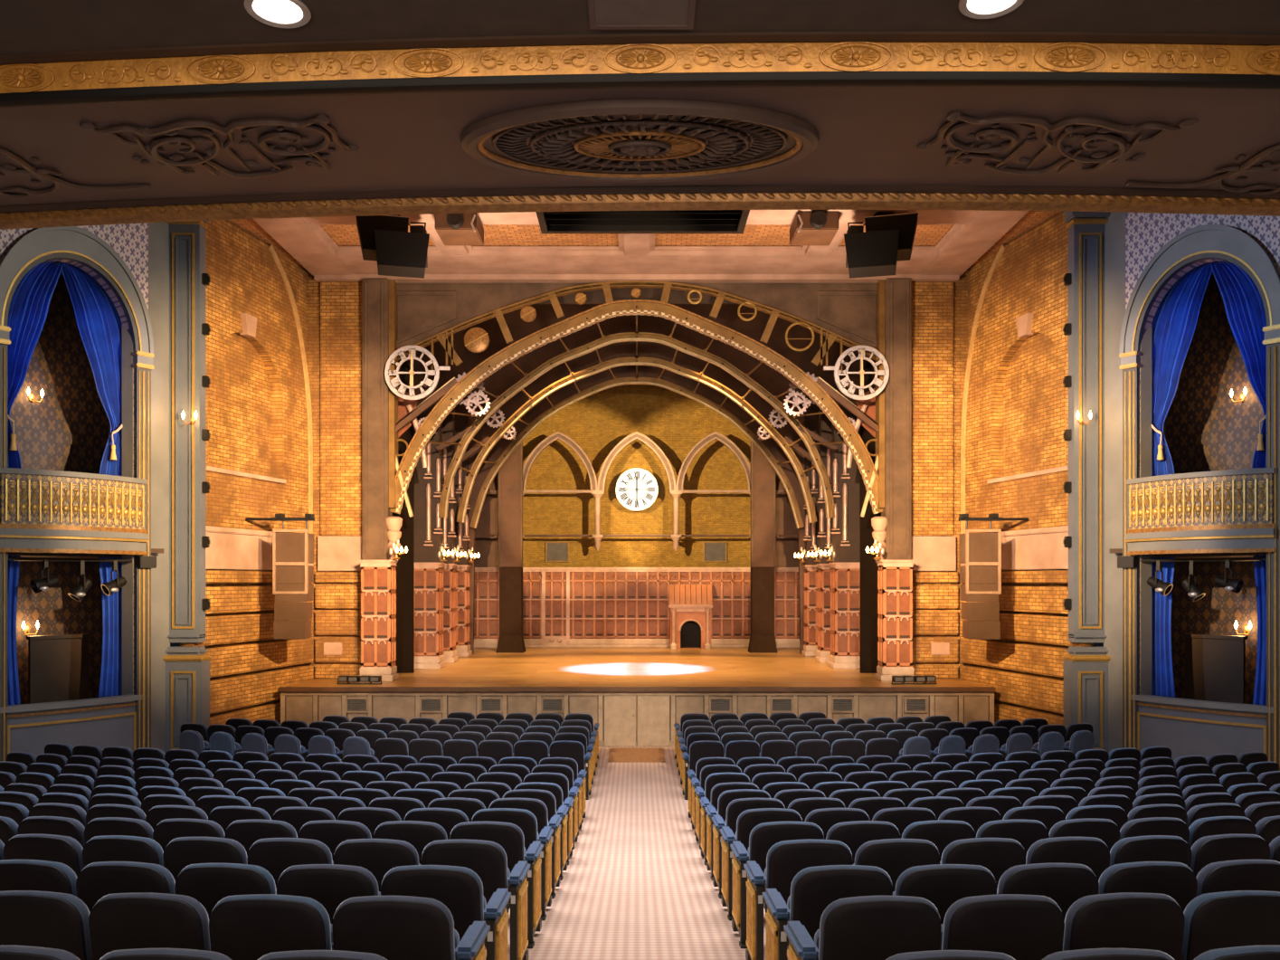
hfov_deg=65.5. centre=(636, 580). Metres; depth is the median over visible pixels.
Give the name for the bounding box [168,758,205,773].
chair
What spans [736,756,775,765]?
cushion
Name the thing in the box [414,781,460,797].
chair
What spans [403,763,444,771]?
cushion
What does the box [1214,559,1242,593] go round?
spotlight
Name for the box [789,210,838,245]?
housing
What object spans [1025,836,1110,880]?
chair
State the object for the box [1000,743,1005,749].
seat cushion
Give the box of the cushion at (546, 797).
[502,788,556,814]
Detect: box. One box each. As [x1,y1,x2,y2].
[0,226,163,761]
[1109,224,1279,767]
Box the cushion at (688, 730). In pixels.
[683,725,716,744]
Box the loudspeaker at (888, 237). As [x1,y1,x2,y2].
[843,211,918,278]
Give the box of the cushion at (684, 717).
[680,712,709,730]
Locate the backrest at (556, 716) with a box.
[534,712,563,721]
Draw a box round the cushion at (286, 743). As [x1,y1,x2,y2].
[276,733,301,754]
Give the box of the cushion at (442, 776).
[431,771,475,782]
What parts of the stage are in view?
access door, rail, access door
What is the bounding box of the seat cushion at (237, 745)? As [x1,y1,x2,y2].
[234,741,241,749]
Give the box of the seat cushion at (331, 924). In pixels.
[330,923,332,943]
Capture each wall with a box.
[0,222,148,554]
[180,219,314,725]
[305,269,361,678]
[397,283,876,349]
[414,303,859,654]
[474,472,798,567]
[522,384,750,567]
[911,269,967,678]
[958,211,1093,725]
[1125,212,1279,554]
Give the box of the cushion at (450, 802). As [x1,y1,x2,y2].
[427,796,485,808]
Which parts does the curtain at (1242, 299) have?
tieback cord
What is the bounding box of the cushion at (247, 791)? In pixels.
[239,786,285,796]
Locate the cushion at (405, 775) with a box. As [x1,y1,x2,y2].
[387,770,429,781]
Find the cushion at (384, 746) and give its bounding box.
[375,738,407,755]
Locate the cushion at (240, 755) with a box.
[236,751,267,760]
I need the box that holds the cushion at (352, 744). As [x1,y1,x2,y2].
[343,736,370,755]
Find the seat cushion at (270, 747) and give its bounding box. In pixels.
[267,743,273,749]
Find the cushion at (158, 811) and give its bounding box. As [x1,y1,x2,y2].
[149,805,208,819]
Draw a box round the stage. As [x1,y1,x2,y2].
[278,647,995,746]
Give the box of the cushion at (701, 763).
[695,757,734,777]
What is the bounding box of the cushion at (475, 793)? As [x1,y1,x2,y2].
[447,788,500,798]
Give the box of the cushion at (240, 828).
[226,819,297,837]
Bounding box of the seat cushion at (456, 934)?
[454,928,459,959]
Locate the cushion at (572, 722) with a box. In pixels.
[560,719,591,737]
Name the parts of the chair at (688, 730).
gilt panel, armrest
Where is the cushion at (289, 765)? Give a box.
[283,761,321,769]
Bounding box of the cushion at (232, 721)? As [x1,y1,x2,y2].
[229,718,252,725]
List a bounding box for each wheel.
[417,417,436,434]
[455,371,484,406]
[464,390,490,416]
[485,408,504,427]
[502,426,516,439]
[757,426,770,439]
[768,408,787,427]
[783,390,808,416]
[788,371,818,406]
[836,417,855,434]
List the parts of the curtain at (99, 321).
tieback cord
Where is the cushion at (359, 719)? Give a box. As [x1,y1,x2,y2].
[352,716,379,722]
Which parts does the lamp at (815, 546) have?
arm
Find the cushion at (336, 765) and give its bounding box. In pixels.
[322,761,360,770]
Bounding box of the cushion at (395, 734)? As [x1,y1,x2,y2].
[390,730,418,739]
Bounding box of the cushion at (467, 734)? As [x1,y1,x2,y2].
[453,730,484,739]
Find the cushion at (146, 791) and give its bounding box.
[142,785,185,796]
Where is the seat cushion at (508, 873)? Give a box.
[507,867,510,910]
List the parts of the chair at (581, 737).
armrest, gilt panel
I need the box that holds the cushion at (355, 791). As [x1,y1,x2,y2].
[340,787,390,796]
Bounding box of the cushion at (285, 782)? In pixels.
[271,778,314,787]
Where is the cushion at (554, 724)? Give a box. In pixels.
[530,719,559,728]
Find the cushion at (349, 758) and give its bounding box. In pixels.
[342,754,379,762]
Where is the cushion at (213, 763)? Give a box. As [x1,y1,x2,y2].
[208,759,242,768]
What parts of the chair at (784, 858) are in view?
gilt panel, frame, armrest, row plate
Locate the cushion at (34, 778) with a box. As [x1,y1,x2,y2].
[19,772,54,785]
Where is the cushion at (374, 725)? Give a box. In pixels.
[368,722,398,730]
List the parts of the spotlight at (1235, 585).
barn door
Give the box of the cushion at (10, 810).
[0,801,28,817]
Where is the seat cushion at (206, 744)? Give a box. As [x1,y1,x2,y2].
[203,740,209,747]
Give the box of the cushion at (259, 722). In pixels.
[255,719,280,726]
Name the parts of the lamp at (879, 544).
arm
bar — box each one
[7,555,156,568]
[1117,555,1266,568]
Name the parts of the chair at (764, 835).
gilt panel, frame, armrest, row plate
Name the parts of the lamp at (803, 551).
arm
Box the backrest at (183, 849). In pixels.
[167,836,247,863]
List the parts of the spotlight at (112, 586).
barn door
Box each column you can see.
[361,278,398,559]
[875,278,911,559]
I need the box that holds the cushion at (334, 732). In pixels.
[326,728,355,736]
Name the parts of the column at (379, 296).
shaft moulding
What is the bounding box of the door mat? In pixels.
[607,748,665,762]
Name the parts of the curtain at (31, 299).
tieback cord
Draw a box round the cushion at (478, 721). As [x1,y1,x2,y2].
[468,718,498,725]
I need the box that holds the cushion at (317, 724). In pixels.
[312,720,337,728]
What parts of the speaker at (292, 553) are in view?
frame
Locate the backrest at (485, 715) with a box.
[477,711,504,719]
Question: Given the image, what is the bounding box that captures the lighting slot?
[535,209,749,233]
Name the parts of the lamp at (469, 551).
arm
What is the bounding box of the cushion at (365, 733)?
[359,729,387,738]
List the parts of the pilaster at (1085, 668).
pedestal frame, frame, gilt pedestal frame, gilt panel frame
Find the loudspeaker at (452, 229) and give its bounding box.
[435,213,483,245]
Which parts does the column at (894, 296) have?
shaft moulding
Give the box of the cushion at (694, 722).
[682,719,712,737]
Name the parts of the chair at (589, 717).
armrest, gilt panel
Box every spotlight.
[30,559,58,593]
[67,559,92,601]
[100,560,126,596]
[1147,560,1173,596]
[1181,559,1205,601]
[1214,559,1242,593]
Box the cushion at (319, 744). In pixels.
[311,735,335,754]
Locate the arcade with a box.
[475,431,797,550]
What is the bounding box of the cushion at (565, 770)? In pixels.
[531,764,573,786]
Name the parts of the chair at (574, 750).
frame, armrest, gilt panel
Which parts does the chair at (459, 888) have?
row plate, frame, armrest, gilt panel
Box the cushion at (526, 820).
[471,807,537,841]
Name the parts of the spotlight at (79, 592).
barn door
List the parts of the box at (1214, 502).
moulding, parapet rail, moulding, moulding, moulding, moulding, box rail, arch moulding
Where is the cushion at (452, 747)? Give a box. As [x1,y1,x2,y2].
[444,739,477,756]
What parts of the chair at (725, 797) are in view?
gilt panel, frame, armrest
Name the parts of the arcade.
arch rail, arch moulding, arch moulding, rail, arch moulding, arch rail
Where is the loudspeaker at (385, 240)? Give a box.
[355,214,429,278]
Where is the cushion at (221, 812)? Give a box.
[209,805,271,819]
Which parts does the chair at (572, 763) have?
armrest, frame, gilt panel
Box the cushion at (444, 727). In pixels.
[430,723,460,731]
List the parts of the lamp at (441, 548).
arm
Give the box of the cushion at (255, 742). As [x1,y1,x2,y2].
[246,732,267,757]
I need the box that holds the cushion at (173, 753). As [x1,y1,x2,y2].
[168,749,199,759]
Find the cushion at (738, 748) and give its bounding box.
[725,739,759,757]
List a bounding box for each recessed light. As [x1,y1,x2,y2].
[243,0,311,28]
[958,0,1024,18]
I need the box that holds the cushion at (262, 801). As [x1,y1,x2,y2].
[254,796,307,806]
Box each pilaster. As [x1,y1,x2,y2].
[162,220,211,752]
[1061,211,1110,752]
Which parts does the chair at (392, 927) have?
armrest, frame, gilt panel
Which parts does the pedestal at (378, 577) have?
panel arch trim, panel arch trim, panel arch trim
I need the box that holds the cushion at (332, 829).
[300,819,371,838]
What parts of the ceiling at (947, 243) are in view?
coffer moulding, coffer moulding, coffer moulding, coffer moulding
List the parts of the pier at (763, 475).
edge moulding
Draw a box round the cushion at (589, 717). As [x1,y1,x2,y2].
[564,712,593,730]
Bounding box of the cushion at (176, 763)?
[170,758,205,767]
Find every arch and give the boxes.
[390,281,882,517]
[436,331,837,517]
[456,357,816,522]
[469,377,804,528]
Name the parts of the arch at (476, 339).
rust plate, tie rod, tie rod, tie rod, tie rod, tie rod, tie rod, tie rod, tie rod, tie rod, tie rod, tie rod, tie rod, tie rod, rust plate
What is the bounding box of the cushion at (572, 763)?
[539,757,578,777]
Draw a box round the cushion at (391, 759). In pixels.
[381,755,417,763]
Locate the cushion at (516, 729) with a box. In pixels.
[493,725,523,733]
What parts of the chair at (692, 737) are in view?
gilt panel, armrest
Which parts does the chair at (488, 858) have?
row plate, armrest, frame, gilt panel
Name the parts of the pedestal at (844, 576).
panel arch trim, panel arch trim, panel arch trim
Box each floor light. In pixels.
[336,674,350,683]
[347,675,360,683]
[360,674,371,683]
[369,675,382,683]
[891,675,904,683]
[901,674,913,683]
[913,675,926,683]
[923,674,937,683]
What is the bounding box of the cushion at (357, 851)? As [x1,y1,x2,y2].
[333,838,418,864]
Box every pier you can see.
[496,440,525,652]
[748,440,777,652]
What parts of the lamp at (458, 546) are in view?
arm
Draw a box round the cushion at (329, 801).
[310,796,365,806]
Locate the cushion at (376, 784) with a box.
[365,780,411,788]
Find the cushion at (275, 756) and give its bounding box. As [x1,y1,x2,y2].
[269,752,304,761]
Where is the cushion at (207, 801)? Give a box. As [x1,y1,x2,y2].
[199,795,250,806]
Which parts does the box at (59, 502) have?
box rail, arch moulding, moulding, moulding, moulding, parapet rail, moulding, moulding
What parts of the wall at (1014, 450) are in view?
band moulding, arch sill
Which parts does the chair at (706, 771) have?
gilt panel, frame, armrest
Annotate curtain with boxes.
[7,261,63,468]
[7,555,20,705]
[59,261,122,475]
[98,557,122,697]
[392,355,414,673]
[859,355,881,673]
[1151,261,1213,475]
[1151,557,1175,697]
[1210,261,1266,468]
[1252,555,1266,705]
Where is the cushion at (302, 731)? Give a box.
[295,727,323,735]
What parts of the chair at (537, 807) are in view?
armrest, frame, gilt panel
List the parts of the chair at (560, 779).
armrest, frame, gilt panel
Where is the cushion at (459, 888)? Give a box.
[380,864,483,920]
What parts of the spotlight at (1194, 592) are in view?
barn door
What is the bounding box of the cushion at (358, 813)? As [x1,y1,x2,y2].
[338,806,401,820]
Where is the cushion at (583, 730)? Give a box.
[557,725,589,744]
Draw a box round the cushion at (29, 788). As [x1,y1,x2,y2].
[8,782,47,794]
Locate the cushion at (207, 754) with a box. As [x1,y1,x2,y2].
[200,749,232,760]
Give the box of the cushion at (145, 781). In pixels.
[139,776,179,787]
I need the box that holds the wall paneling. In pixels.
[474,567,799,647]
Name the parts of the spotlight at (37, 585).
barn door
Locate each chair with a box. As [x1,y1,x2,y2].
[0,761,27,777]
[0,770,16,788]
[0,791,37,810]
[0,801,28,825]
[0,815,18,844]
[0,839,4,860]
[0,859,77,896]
[0,890,92,959]
[0,944,80,959]
[3,782,47,799]
[3,834,83,876]
[6,751,36,767]
[15,772,54,789]
[17,815,85,847]
[26,762,61,778]
[28,802,86,827]
[35,753,67,767]
[37,792,88,813]
[44,742,73,758]
[46,784,91,800]
[53,773,94,791]
[60,763,97,780]
[66,755,100,769]
[72,744,102,760]
[75,861,175,911]
[82,834,163,868]
[84,816,153,843]
[85,804,146,824]
[87,793,141,809]
[88,891,210,959]
[90,785,137,798]
[94,775,135,789]
[96,765,134,780]
[99,756,133,768]
[99,947,232,959]
[102,746,133,762]
[132,747,165,761]
[132,758,169,771]
[133,766,173,782]
[134,776,179,793]
[137,785,185,802]
[140,794,195,815]
[145,805,208,829]
[152,818,224,850]
[162,836,247,881]
[164,749,199,764]
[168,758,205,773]
[172,767,213,784]
[174,862,276,918]
[178,777,223,795]
[179,730,210,755]
[180,722,208,741]
[185,786,235,804]
[195,795,250,816]
[198,749,232,765]
[204,759,242,774]
[207,724,236,742]
[208,805,271,833]
[208,893,333,959]
[209,731,241,757]
[213,768,255,786]
[223,777,268,796]
[224,819,297,854]
[225,718,252,730]
[232,751,267,767]
[235,725,264,745]
[236,786,285,806]
[240,732,274,758]
[242,760,281,776]
[246,837,333,888]
[251,796,307,818]
[252,719,280,730]
[255,768,297,787]
[257,949,387,959]
[264,726,293,748]
[267,752,304,767]
[269,778,314,796]
[271,806,335,837]
[274,733,308,760]
[276,863,380,924]
[280,720,308,731]
[281,761,321,778]
[287,787,337,806]
[293,727,323,749]
[297,769,340,787]
[298,819,371,861]
[304,753,341,768]
[307,735,343,759]
[308,720,337,734]
[309,796,365,820]
[316,779,362,796]
[321,761,360,779]
[322,715,350,728]
[323,728,355,760]
[331,895,490,959]
[333,838,420,891]
[337,806,401,838]
[338,721,367,734]
[340,787,390,806]
[341,736,375,760]
[341,754,379,770]
[341,770,384,787]
[350,716,379,729]
[355,729,387,750]
[361,762,402,780]
[365,780,411,796]
[368,722,398,735]
[368,796,425,820]
[373,820,447,864]
[374,738,408,762]
[379,716,407,729]
[379,755,417,771]
[380,864,511,959]
[385,770,429,788]
[387,730,418,749]
[393,788,445,807]
[398,723,428,739]
[403,763,444,781]
[404,807,468,839]
[408,717,437,730]
[408,738,443,763]
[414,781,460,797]
[418,755,456,771]
[419,730,452,749]
[421,838,530,959]
[427,796,485,821]
[429,723,460,739]
[431,771,475,788]
[438,718,467,731]
[443,739,478,763]
[445,763,486,782]
[447,711,475,724]
[447,788,500,808]
[449,821,543,948]
[453,730,484,751]
[458,756,496,772]
[461,724,492,739]
[464,781,511,797]
[468,718,498,731]
[471,807,553,919]
[476,711,504,725]
[476,771,521,789]
[478,739,513,764]
[485,731,519,752]
[488,763,530,782]
[488,797,561,898]
[493,725,523,740]
[498,756,537,773]
[499,719,529,732]
[502,788,568,880]
[505,712,533,726]
[513,739,549,765]
[514,782,574,864]
[520,731,552,753]
[523,772,578,849]
[525,725,556,741]
[530,719,559,734]
[531,764,583,835]
[534,712,563,727]
[539,757,587,822]
[549,739,592,799]
[553,732,594,788]
[557,725,596,778]
[560,719,597,770]
[564,712,599,762]
[673,712,709,762]
[675,719,712,770]
[677,725,716,778]
[679,732,720,788]
[681,739,724,799]
[686,757,734,823]
[690,764,741,835]
[694,772,749,849]
[699,782,758,865]
[704,788,770,880]
[710,712,739,727]
[711,797,785,898]
[713,719,743,734]
[717,725,748,741]
[720,731,753,755]
[720,807,802,919]
[724,739,759,765]
[730,821,824,948]
[736,756,775,773]
[739,712,767,726]
[743,763,785,782]
[743,838,852,959]
[744,719,774,732]
[749,725,780,740]
[751,771,796,789]
[754,731,787,752]
[759,739,795,764]
[762,781,809,797]
[762,864,892,959]
[768,711,796,725]
[773,788,825,808]
[775,718,805,731]
[777,756,815,772]
[781,724,812,739]
[783,895,941,959]
[786,763,827,782]
[787,796,845,821]
[788,730,820,751]
[795,739,830,763]
[797,711,825,724]
[797,771,842,788]
[805,718,834,731]
[805,807,869,839]
[813,723,843,739]
[813,781,859,797]
[816,755,854,771]
[821,730,853,749]
[825,820,900,863]
[828,788,880,807]
[829,763,870,781]
[830,738,864,763]
[835,717,864,730]
[843,770,888,788]
[844,723,875,739]
[848,796,905,820]
[852,838,939,891]
[854,730,886,749]
[855,755,893,771]
[862,780,908,796]
[864,738,899,762]
[865,716,894,729]
[871,762,911,780]
[872,806,936,838]
[875,722,905,736]
[882,787,933,806]
[885,949,1015,959]
[886,729,918,750]
[889,770,932,787]
[892,863,996,924]
[894,716,922,729]
[894,754,931,770]
[898,736,931,760]
[901,819,975,861]
[906,721,935,735]
[908,796,964,820]
[910,779,957,796]
[912,761,952,779]
[918,728,949,760]
[923,715,951,728]
[929,735,966,759]
[932,753,968,768]
[933,769,976,787]
[936,720,965,734]
[936,787,986,806]
[938,806,1002,837]
[939,837,1026,888]
[939,893,1064,959]
[949,727,979,749]
[952,761,992,777]
[958,778,1004,796]
[965,720,993,731]
[965,733,999,759]
[966,796,1022,819]
[968,752,1005,767]
[976,768,1018,787]
[976,819,1049,855]
[979,726,1009,748]
[988,786,1037,806]
[992,760,1031,776]
[993,719,1021,730]
[996,862,1099,918]
[998,732,1032,758]
[1003,805,1065,833]
[1005,751,1041,767]
[1005,777,1050,796]
[1009,725,1038,746]
[1018,768,1060,786]
[1021,718,1048,730]
[1023,795,1078,816]
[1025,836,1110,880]
[1031,759,1068,774]
[1032,731,1063,757]
[1037,724,1066,742]
[1038,786,1088,804]
[1041,749,1075,765]
[1042,947,1174,959]
[1049,818,1120,850]
[1050,777,1095,795]
[1060,767,1100,784]
[1062,891,1185,959]
[1063,730,1094,755]
[1065,722,1093,741]
[1065,805,1128,829]
[1068,758,1105,773]
[1075,749,1109,764]
[1078,794,1133,815]
[1088,785,1136,802]
[1094,776,1137,793]
[1098,861,1197,910]
[1099,766,1139,782]
[1104,758,1140,771]
[1108,747,1140,761]
[1109,834,1191,868]
[1119,816,1189,843]
[1127,804,1187,824]
[1132,793,1185,809]
[1136,784,1183,797]
[1137,775,1179,789]
[1138,765,1176,780]
[1139,746,1171,762]
[1139,756,1174,770]
[1173,755,1206,769]
[1175,763,1213,780]
[1179,773,1220,791]
[1181,890,1279,959]
[1182,784,1227,800]
[1185,792,1235,813]
[1186,802,1245,827]
[1188,815,1256,847]
[1190,834,1270,876]
[1193,944,1279,959]
[1195,859,1279,896]
[1205,753,1238,767]
[1212,762,1247,778]
[1219,772,1258,789]
[1226,782,1270,799]
[1235,791,1279,810]
[1237,751,1267,767]
[1244,801,1279,824]
[1246,761,1279,777]
[1254,815,1279,844]
[1257,770,1279,788]
[1269,834,1279,862]
[1270,783,1279,794]
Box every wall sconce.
[21,620,39,635]
[26,387,44,402]
[181,410,197,425]
[1076,410,1091,425]
[1229,387,1247,402]
[1233,620,1251,635]
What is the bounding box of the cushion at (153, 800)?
[145,794,195,806]
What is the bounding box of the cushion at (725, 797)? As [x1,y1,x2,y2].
[717,788,770,814]
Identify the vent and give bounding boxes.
[345,696,368,712]
[419,696,442,712]
[479,696,502,712]
[540,696,564,712]
[545,540,568,561]
[702,540,727,561]
[708,696,731,712]
[770,696,793,712]
[831,696,853,712]
[903,696,927,712]
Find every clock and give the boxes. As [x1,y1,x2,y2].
[384,345,450,400]
[615,467,658,511]
[823,345,889,400]
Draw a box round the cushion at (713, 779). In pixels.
[704,772,749,796]
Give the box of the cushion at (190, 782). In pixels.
[181,777,223,787]
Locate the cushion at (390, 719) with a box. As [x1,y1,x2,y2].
[380,716,407,723]
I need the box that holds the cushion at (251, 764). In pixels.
[246,760,281,769]
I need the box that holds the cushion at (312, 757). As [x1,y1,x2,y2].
[307,753,341,761]
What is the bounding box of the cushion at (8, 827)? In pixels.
[0,815,18,835]
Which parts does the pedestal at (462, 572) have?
panel arch trim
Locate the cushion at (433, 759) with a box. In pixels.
[419,755,456,763]
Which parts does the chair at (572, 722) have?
armrest, gilt panel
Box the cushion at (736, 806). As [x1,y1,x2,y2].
[725,797,785,825]
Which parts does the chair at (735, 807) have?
gilt panel, frame, armrest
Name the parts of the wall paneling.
pale rail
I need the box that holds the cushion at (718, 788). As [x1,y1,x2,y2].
[711,782,758,805]
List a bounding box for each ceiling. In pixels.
[0,0,1279,229]
[225,209,1062,283]
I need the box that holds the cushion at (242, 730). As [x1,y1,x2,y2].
[237,725,264,736]
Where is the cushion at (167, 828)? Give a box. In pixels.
[157,818,224,837]
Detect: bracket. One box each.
[201,273,210,285]
[201,322,210,335]
[201,375,210,388]
[201,428,210,440]
[201,481,210,493]
[201,536,210,547]
[201,598,210,609]
[1062,273,1071,285]
[1062,322,1071,335]
[1062,375,1071,388]
[1062,428,1071,440]
[1062,481,1071,493]
[1062,536,1071,547]
[1062,598,1071,609]
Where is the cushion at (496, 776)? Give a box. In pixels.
[476,771,521,783]
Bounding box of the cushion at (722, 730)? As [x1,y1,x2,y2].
[717,725,748,734]
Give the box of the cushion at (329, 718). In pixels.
[324,715,350,721]
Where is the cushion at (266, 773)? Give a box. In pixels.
[257,768,297,779]
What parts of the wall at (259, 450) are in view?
arch sill, band moulding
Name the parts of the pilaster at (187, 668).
pedestal frame, frame, gilt pedestal frame, gilt panel frame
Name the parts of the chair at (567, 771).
armrest, frame, gilt panel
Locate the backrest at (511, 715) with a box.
[505,712,533,720]
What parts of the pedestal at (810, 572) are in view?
panel arch trim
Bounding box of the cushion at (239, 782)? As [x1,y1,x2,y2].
[227,777,268,787]
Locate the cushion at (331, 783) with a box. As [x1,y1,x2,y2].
[317,779,362,787]
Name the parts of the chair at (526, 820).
armrest, frame, gilt panel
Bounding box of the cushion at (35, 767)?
[30,762,61,774]
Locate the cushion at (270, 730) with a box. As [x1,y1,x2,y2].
[266,726,293,735]
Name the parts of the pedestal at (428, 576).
panel arch trim, panel arch trim, panel arch trim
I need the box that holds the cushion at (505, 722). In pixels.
[499,719,529,726]
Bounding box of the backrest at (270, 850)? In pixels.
[248,837,332,863]
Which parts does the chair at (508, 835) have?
row plate, frame, armrest, gilt panel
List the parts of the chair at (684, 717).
gilt panel, armrest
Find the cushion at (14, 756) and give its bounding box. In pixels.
[9,751,36,762]
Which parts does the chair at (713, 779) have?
gilt panel, frame, armrest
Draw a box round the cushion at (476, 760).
[458,756,496,764]
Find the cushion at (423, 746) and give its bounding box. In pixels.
[408,738,442,756]
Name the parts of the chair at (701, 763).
gilt panel, frame, armrest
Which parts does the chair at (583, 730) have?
armrest, gilt panel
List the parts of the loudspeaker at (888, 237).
hanging chain, plate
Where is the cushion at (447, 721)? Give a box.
[438,718,467,724]
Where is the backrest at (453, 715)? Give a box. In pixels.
[447,711,475,719]
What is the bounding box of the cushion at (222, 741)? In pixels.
[213,731,235,755]
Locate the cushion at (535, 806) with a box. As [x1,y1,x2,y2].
[488,797,548,825]
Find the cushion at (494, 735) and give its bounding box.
[485,731,519,740]
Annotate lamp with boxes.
[388,538,407,559]
[437,542,454,560]
[451,544,466,561]
[465,547,479,562]
[794,547,807,562]
[806,544,822,561]
[819,542,835,560]
[865,538,884,559]
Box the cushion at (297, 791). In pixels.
[288,787,337,796]
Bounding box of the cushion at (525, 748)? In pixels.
[513,739,548,757]
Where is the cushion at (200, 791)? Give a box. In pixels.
[189,786,235,796]
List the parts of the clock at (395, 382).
pointer arm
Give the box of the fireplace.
[667,584,712,649]
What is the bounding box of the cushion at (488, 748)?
[478,739,512,757]
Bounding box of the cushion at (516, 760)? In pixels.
[498,756,537,765]
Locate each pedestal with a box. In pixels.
[358,559,398,681]
[414,562,445,668]
[443,563,458,662]
[455,565,472,655]
[801,565,817,655]
[815,563,830,662]
[827,562,859,668]
[874,559,915,681]
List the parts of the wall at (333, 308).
access plate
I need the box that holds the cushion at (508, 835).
[449,821,524,861]
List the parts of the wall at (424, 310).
spandrel panel moulding, spandrel panel moulding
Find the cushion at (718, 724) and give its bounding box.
[713,719,743,728]
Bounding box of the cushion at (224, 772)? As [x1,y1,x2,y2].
[217,768,255,778]
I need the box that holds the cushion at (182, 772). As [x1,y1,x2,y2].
[175,767,213,778]
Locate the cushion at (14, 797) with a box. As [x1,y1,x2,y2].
[0,791,37,804]
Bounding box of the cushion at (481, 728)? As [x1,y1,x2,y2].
[461,724,492,732]
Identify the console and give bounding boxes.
[385,516,402,563]
[871,516,888,563]
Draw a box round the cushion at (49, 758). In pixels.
[38,753,67,764]
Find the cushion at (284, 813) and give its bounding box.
[273,806,335,820]
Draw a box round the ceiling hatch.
[587,0,695,29]
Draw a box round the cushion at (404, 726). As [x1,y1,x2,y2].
[399,723,428,730]
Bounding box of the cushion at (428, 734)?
[421,730,452,739]
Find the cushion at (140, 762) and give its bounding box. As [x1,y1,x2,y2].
[136,758,169,767]
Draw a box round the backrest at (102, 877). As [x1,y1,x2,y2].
[81,861,175,893]
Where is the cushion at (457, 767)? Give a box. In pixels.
[445,763,486,772]
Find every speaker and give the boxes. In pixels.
[245,513,314,638]
[958,513,1028,638]
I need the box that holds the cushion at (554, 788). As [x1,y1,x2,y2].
[514,782,562,805]
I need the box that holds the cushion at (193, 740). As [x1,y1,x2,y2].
[182,730,204,751]
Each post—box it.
[414,404,443,562]
[441,408,456,563]
[455,412,470,565]
[803,412,818,565]
[816,408,832,563]
[830,404,859,562]
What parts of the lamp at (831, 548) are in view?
arm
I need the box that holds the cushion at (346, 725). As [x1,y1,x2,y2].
[341,721,367,729]
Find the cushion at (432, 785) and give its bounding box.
[414,781,460,789]
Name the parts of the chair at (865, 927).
gilt panel, frame, armrest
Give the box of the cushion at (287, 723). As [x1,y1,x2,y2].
[283,720,308,727]
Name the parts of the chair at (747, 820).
gilt panel, frame, armrest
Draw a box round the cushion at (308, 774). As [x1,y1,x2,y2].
[298,769,340,779]
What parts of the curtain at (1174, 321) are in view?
tieback cord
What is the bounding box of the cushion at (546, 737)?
[520,731,552,742]
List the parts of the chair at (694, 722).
gilt panel, armrest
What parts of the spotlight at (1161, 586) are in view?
barn door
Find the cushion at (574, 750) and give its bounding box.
[549,739,584,769]
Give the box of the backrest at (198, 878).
[179,862,276,894]
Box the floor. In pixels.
[341,746,932,959]
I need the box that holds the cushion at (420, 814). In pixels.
[404,807,468,821]
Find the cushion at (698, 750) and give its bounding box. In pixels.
[689,739,723,769]
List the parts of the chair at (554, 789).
armrest, frame, gilt panel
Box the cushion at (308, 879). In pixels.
[278,863,379,895]
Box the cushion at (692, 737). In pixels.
[686,732,720,753]
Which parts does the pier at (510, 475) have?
edge moulding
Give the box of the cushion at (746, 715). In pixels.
[739,712,767,720]
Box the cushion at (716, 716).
[710,712,739,721]
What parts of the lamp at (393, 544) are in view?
arm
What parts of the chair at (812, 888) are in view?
gilt panel, armrest, frame, row plate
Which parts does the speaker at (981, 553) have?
frame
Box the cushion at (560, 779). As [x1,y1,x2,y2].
[523,772,568,796]
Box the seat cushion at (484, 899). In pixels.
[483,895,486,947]
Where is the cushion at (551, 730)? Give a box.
[525,725,556,734]
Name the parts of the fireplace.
arch trim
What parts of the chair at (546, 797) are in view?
armrest, frame, gilt panel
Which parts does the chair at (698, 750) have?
gilt panel, frame, armrest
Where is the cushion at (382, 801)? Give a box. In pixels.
[369,796,425,807]
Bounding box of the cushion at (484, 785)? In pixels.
[464,781,511,790]
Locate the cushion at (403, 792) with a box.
[394,788,445,797]
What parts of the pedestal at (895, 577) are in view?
panel arch trim, panel arch trim, panel arch trim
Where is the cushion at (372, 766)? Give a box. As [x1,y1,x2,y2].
[362,762,402,771]
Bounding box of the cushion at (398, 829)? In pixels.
[373,820,447,839]
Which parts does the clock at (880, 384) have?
pointer arm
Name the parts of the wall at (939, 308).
access plate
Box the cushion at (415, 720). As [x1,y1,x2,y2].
[411,717,437,724]
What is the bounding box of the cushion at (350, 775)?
[342,770,384,780]
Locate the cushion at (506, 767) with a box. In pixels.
[488,763,530,773]
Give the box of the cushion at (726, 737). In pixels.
[720,731,753,742]
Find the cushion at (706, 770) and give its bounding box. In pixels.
[700,764,741,786]
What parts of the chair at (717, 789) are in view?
gilt panel, frame, armrest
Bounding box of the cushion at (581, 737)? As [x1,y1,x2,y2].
[553,732,587,753]
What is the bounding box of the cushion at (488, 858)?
[421,838,509,915]
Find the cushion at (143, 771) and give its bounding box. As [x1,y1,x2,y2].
[137,766,173,777]

